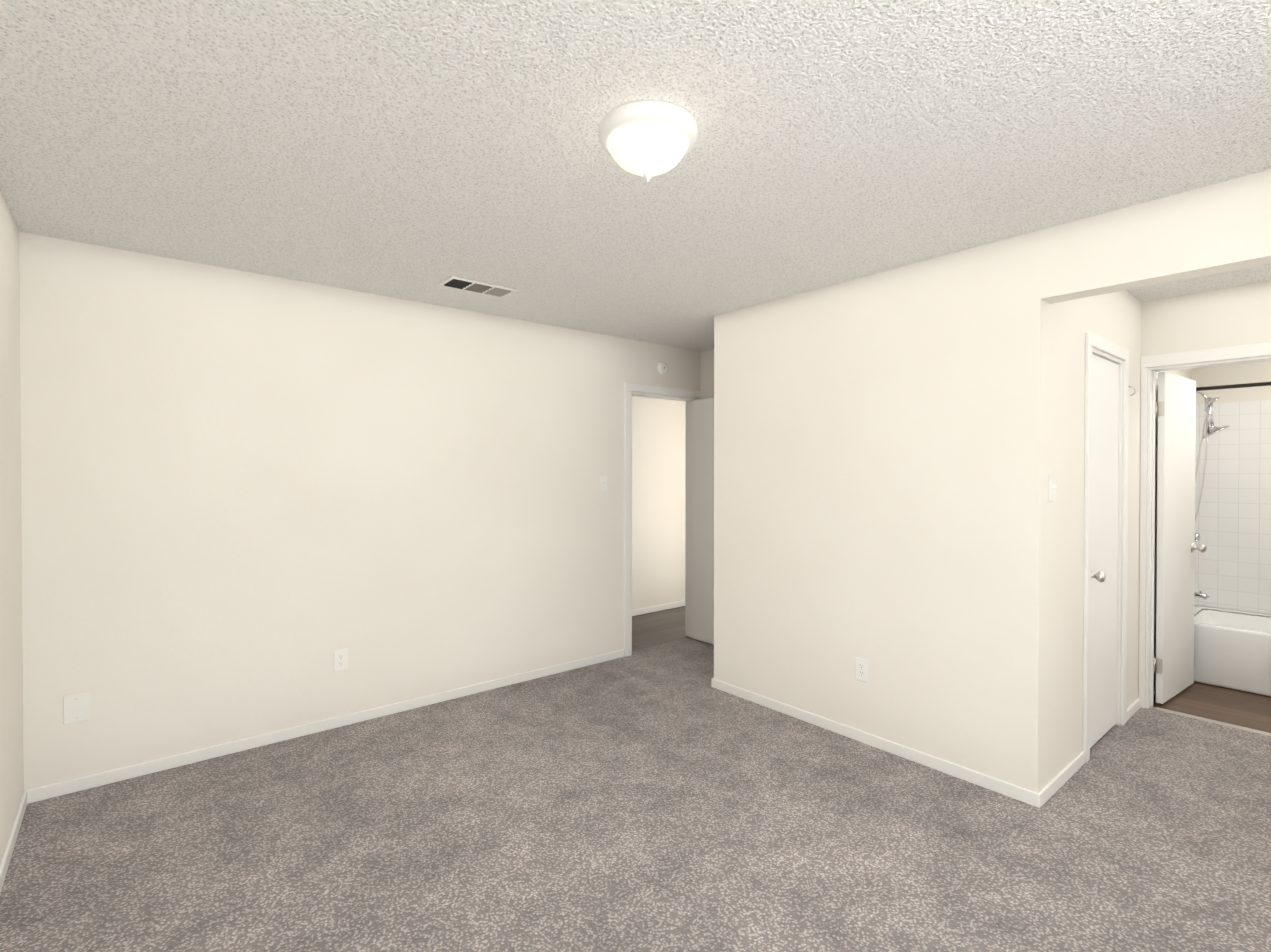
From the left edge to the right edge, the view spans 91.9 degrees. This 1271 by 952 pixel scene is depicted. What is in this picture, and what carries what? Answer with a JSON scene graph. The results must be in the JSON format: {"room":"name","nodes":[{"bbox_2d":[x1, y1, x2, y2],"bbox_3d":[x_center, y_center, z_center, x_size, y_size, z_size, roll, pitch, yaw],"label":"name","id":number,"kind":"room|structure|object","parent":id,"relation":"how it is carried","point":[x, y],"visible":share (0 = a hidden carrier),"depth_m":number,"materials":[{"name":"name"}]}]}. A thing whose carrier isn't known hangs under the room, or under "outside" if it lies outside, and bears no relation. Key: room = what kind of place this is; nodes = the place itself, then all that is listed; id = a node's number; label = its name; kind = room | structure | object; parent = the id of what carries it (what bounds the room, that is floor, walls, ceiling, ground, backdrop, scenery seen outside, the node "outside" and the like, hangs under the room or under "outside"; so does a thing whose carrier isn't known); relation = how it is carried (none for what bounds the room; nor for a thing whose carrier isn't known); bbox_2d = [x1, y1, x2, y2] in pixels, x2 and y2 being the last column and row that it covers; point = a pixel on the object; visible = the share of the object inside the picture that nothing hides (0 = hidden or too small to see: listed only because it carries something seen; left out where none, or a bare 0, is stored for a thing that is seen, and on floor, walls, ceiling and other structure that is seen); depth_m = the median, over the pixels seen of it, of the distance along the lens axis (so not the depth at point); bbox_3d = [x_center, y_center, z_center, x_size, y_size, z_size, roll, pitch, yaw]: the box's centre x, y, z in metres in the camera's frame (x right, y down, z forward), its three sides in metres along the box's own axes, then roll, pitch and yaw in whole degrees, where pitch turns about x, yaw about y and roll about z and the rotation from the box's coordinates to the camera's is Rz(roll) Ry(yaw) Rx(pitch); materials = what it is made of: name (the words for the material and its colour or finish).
{"room":"empty bedroom","nodes":[
{"label":"empty bedroom","id":0,"kind":"room"},
{"bbox_2d":[0,190,23,862],"bbox_3d":[-1.212,0.198,0.826,0.120,2.440,4.790,0,1,-40],"label":"wall","id":1,"kind":"structure","parent":0,"point":[11,727],"depth_m":2.37,"materials":[{"name":"paint"}]},
{"bbox_2d":[0,789,31,892],"bbox_3d":[-1.162,1.388,0.877,0.012,0.058,4.550,0,1,-40],"label":"baseboard","id":2,"kind":"structure","parent":1,"relation":"attached to","point":[26,798],"depth_m":2.33,"materials":[{"name":"white wood"}]},
{"bbox_2d":[19,232,699,790],"bbox_3d":[-0.431,0.167,4.502,5.770,2.440,0.120,0,1,-40],"label":"wall","id":3,"kind":"structure","parent":0,"point":[251,502],"depth_m":3.25,"materials":[{"name":"paint"}]},
{"bbox_2d":[63,692,89,724],"bbox_3d":[-2.482,1.032,2.730,0.088,0.125,0.007,0,1,-40],"label":"blank wall plate","id":4,"kind":"object","parent":3,"relation":"attached to","point":[76,707],"visible":1,"depth_m":2.73,"materials":[{"name":"white plastic"}]},
{"bbox_2d":[32,649,623,802],"bbox_3d":[-1.337,1.365,3.674,3.245,0.058,0.015,0,1,-40],"label":"baseboard","id":5,"kind":"structure","parent":3,"relation":"attached to","point":[124,773],"depth_m":3.25,"materials":[{"name":"white wood"}]},
{"bbox_2d":[334,649,347,671],"bbox_3d":[-1.642,1.026,3.424,0.072,0.117,0.008,0,1,-40],"label":"electrical outlet","id":6,"kind":"object","parent":3,"relation":"attached to","point":[340,659],"visible":1,"depth_m":3.42,"materials":[{"name":"white plastic"}]},
{"bbox_2d":[599,476,606,491],"bbox_3d":[-0.236,0.057,4.572,0.072,0.117,0.020,0,1,-40],"label":"light switch","id":7,"kind":"object","parent":3,"relation":"attached to","point":[602,483],"visible":1,"depth_m":4.57,"materials":[{"name":"white plastic"}]},
{"bbox_2d":[657,361,667,374],"bbox_3d":[0.222,-0.866,4.936,0.110,0.110,0.030,0,1,-40],"label":"smoke detector","id":8,"kind":"object","parent":3,"relation":"attached to","point":[662,367],"visible":1,"depth_m":4.92,"materials":[{"name":"white plastic"}]},
{"bbox_2d":[624,383,701,656],"bbox_3d":[0.201,0.333,5.026,0.850,2.100,0.152,0,1,-40],"label":"door frame","id":9,"kind":"structure","parent":3,"relation":"attached to","point":[687,396],"depth_m":4.88,"materials":[{"name":"white wood"}]},
{"bbox_2d":[693,398,713,644],"bbox_3d":[0.705,0.369,4.881,0.115,2.006,0.754,0,1,-40],"label":"bedroom door","id":10,"kind":"structure","parent":3,"relation":"in","point":[703,520],"depth_m":5.07,"materials":[{"name":"white wood"}]},
{"bbox_2d":[0,637,1270,951],"bbox_3d":[0.776,1.454,2.442,5.230,0.100,4.730,0,1,-40],"label":"floor carpet","id":11,"kind":"object","parent":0,"point":[666,797],"visible":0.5,"depth_m":2.36,"materials":[{"name":"grey carpet"}]},
{"bbox_2d":[711,678,1043,807],"bbox_3d":[1.109,1.368,3.326,0.015,0.058,1.894,0,1,-40],"label":"baseboard","id":12,"kind":"structure","parent":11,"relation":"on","point":[894,748],"depth_m":3.08,"materials":[{"name":"white wood"}]},
{"bbox_2d":[700,230,1191,792],"bbox_3d":[2.147,0.165,4.759,3.430,2.440,2.770,0,1,-40],"label":"wall block","id":13,"kind":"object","parent":11,"relation":"on","point":[896,448],"visible":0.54,"depth_m":3.04,"materials":[{"name":"paint"}]},
{"bbox_2d":[855,657,867,681],"bbox_3d":[1.189,1.018,3.227,0.008,0.117,0.072,0,1,-40],"label":"outlet","id":14,"kind":"object","parent":13,"relation":"attached to","point":[861,670],"visible":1,"depth_m":3.23,"materials":[{"name":"white plastic"}]},
{"bbox_2d":[1049,475,1056,501],"bbox_3d":[1.830,0.052,2.686,0.072,0.117,0.020,0,1,-40],"label":"light switch","id":15,"kind":"object","parent":13,"relation":"attached to","point":[1052,487],"visible":1,"depth_m":2.68,"materials":[{"name":"white plastic"}]},
{"bbox_2d":[1090,354,1118,747],"bbox_3d":[2.478,0.383,3.230,0.588,2.006,0.105,0,1,-40],"label":"closet door","id":16,"kind":"structure","parent":13,"relation":"attached to","point":[1104,550],"depth_m":3.26,"materials":[{"name":"white wood"}]},
{"bbox_2d":[1083,332,1128,762],"bbox_3d":[2.442,0.347,3.274,0.750,2.100,0.136,0,1,-40],"label":"door frame","id":17,"kind":"structure","parent":13,"relation":"attached to","point":[1096,342],"depth_m":3.42,"materials":[{"name":"white wood"}]},
{"bbox_2d":[1127,698,1140,720],"bbox_3d":[2.908,1.366,3.593,0.355,0.058,0.012,0,1,-40],"label":"baseboard","id":18,"kind":"structure","parent":13,"relation":"attached to","point":[1132,709],"depth_m":3.58,"materials":[{"name":"white wood"}]},
{"bbox_2d":[1040,751,1084,802],"bbox_3d":[1.953,1.372,2.803,0.605,0.058,0.012,0,1,-40],"label":"baseboard","id":19,"kind":"structure","parent":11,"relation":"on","point":[1057,782],"depth_m":2.79,"materials":[{"name":"white wood"}]},
{"bbox_2d":[0,0,1270,351],"bbox_3d":[1.076,-1.093,3.344,6.870,0.100,5.770,0,1,-40],"label":"ceiling","id":20,"kind":"structure","parent":0,"point":[414,150],"depth_m":1.86,"materials":[{"name":"white paint"}]},
{"bbox_2d":[438,276,517,297],"bbox_3d":[-0.868,-1.040,3.397,0.390,0.011,0.190,0,1,-40],"label":"ceiling vent","id":21,"kind":"object","parent":20,"relation":"in","point":[462,284],"visible":1,"depth_m":3.38,"materials":[{"name":"white metal"}]},
{"bbox_2d":[598,100,697,181],"bbox_3d":[0.037,-0.950,1.817,0.294,0.162,0.294,0,1,-40],"label":"ceiling light","id":22,"kind":"object","parent":20,"relation":"attached to","point":[647,139],"visible":1,"depth_m":1.74,"materials":[{"name":"white glass"}]},
{"bbox_2d":[632,396,685,609],"bbox_3d":[-0.142,0.155,6.012,3.640,2.440,0.120,0,1,-40],"label":"wall","id":23,"kind":"structure","parent":0,"point":[658,501],"depth_m":6.22,"materials":[{"name":"paint"}]},
{"bbox_2d":[632,600,684,615],"bbox_3d":[-0.100,1.346,5.972,3.400,0.058,0.012,0,1,-40],"label":"baseboard","id":24,"kind":"structure","parent":23,"relation":"attached to","point":[635,612],"depth_m":6.24,"materials":[{"name":"white wood"}]},
{"bbox_2d":[632,606,689,650],"bbox_3d":[0.151,1.430,5.668,3.400,0.096,1.040,0,1,-40],"label":"floor","id":25,"kind":"structure","parent":0,"point":[652,629],"depth_m":5.57,"materials":[{"name":"wood"}]},
{"bbox_2d":[1040,169,1270,303],"bbox_3d":[2.321,-0.886,1.942,0.120,0.290,1.780,0,1,-40],"label":"header beam","id":26,"kind":"structure","parent":0,"point":[1222,227],"depth_m":2.29,"materials":[{"name":"paint"}]},
{"bbox_2d":[1141,280,1270,670],"bbox_3d":[3.655,0.179,3.054,0.120,2.440,1.780,0,1,-40],"label":"wall","id":27,"kind":"structure","parent":0,"point":[1229,316],"depth_m":3.47,"materials":[{"name":"paint"}]},
{"bbox_2d":[1154,372,1206,703],"bbox_3d":[3.455,0.375,3.892,0.645,2.010,0.174,0,1,-40],"label":"bathroom door","id":28,"kind":"structure","parent":27,"relation":"in","point":[1176,549],"depth_m":3.84,"materials":[{"name":"white painted wood"},{"name":"brushed nickel"}]},
{"bbox_2d":[1139,342,1270,708],"bbox_3d":[3.346,0.341,3.428,0.152,2.110,0.809,0,1,-40],"label":"door frame","id":29,"kind":"structure","parent":27,"relation":"attached to","point":[1222,356],"depth_m":3.67,"materials":[{"name":"white wood"}]},
{"bbox_2d":[1149,706,1270,735],"bbox_3d":[3.317,1.394,3.440,0.040,0.008,0.682,0,1,-40],"label":"trim","id":30,"kind":"structure","parent":27,"relation":"attached to","point":[1213,721],"depth_m":3.48,"materials":[{"name":"silver metal"}]},
{"bbox_2d":[1153,682,1270,732],"bbox_3d":[4.286,1.447,3.587,1.640,0.096,2.020,0,1,-40],"label":"floor","id":31,"kind":"structure","parent":0,"point":[1233,706],"depth_m":3.74,"materials":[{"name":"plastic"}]},
{"bbox_2d":[1194,606,1270,696],"bbox_3d":[4.449,1.192,3.888,0.755,0.400,1.512,0,1,-40],"label":"bathtub","id":32,"kind":"object","parent":31,"relation":"on","point":[1232,649],"visible":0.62,"depth_m":4.03,"materials":[{"name":"white ceramic"}]},
{"bbox_2d":[1192,361,1270,614],"bbox_3d":[4.872,0.171,4.061,0.120,2.440,1.780,0,1,-40],"label":"wall","id":33,"kind":"structure","parent":0,"point":[1254,372],"depth_m":4.52,"materials":[{"name":"paint"}]},
{"bbox_2d":[1194,400,1270,613],"bbox_3d":[4.740,0.223,4.120,0.008,1.526,1.520,0,1,-40],"label":"wall tile","id":34,"kind":"structure","parent":33,"relation":"attached to","point":[1233,561],"depth_m":4.51,"materials":[{"name":"white tile"}]},
{"bbox_2d":[1194,533,1208,599],"bbox_3d":[4.029,0.626,4.415,0.162,0.525,0.149,0,1,-40],"label":"faucet","id":35,"kind":"object","parent":34,"relation":"attached to","point":[1200,594],"visible":0.4,"depth_m":4.39,"materials":[{"name":"silver metal"}]},
{"bbox_2d":[1195,391,1229,521],"bbox_3d":[4.061,-0.145,4.375,0.188,0.993,0.243,0,1,-40],"label":"shower head","id":36,"kind":"object","parent":34,"relation":"attached to","point":[1211,429],"visible":0.79,"depth_m":4.34},
{"bbox_2d":[1196,382,1270,390],"bbox_3d":[4.145,-0.581,3.694,0.060,0.060,1.392,0,1,-40],"label":"rail","id":37,"kind":"object","parent":33,"relation":"attached to","point":[1234,386],"depth_m":3.99,"materials":[{"name":"brown metal"}]}
]}

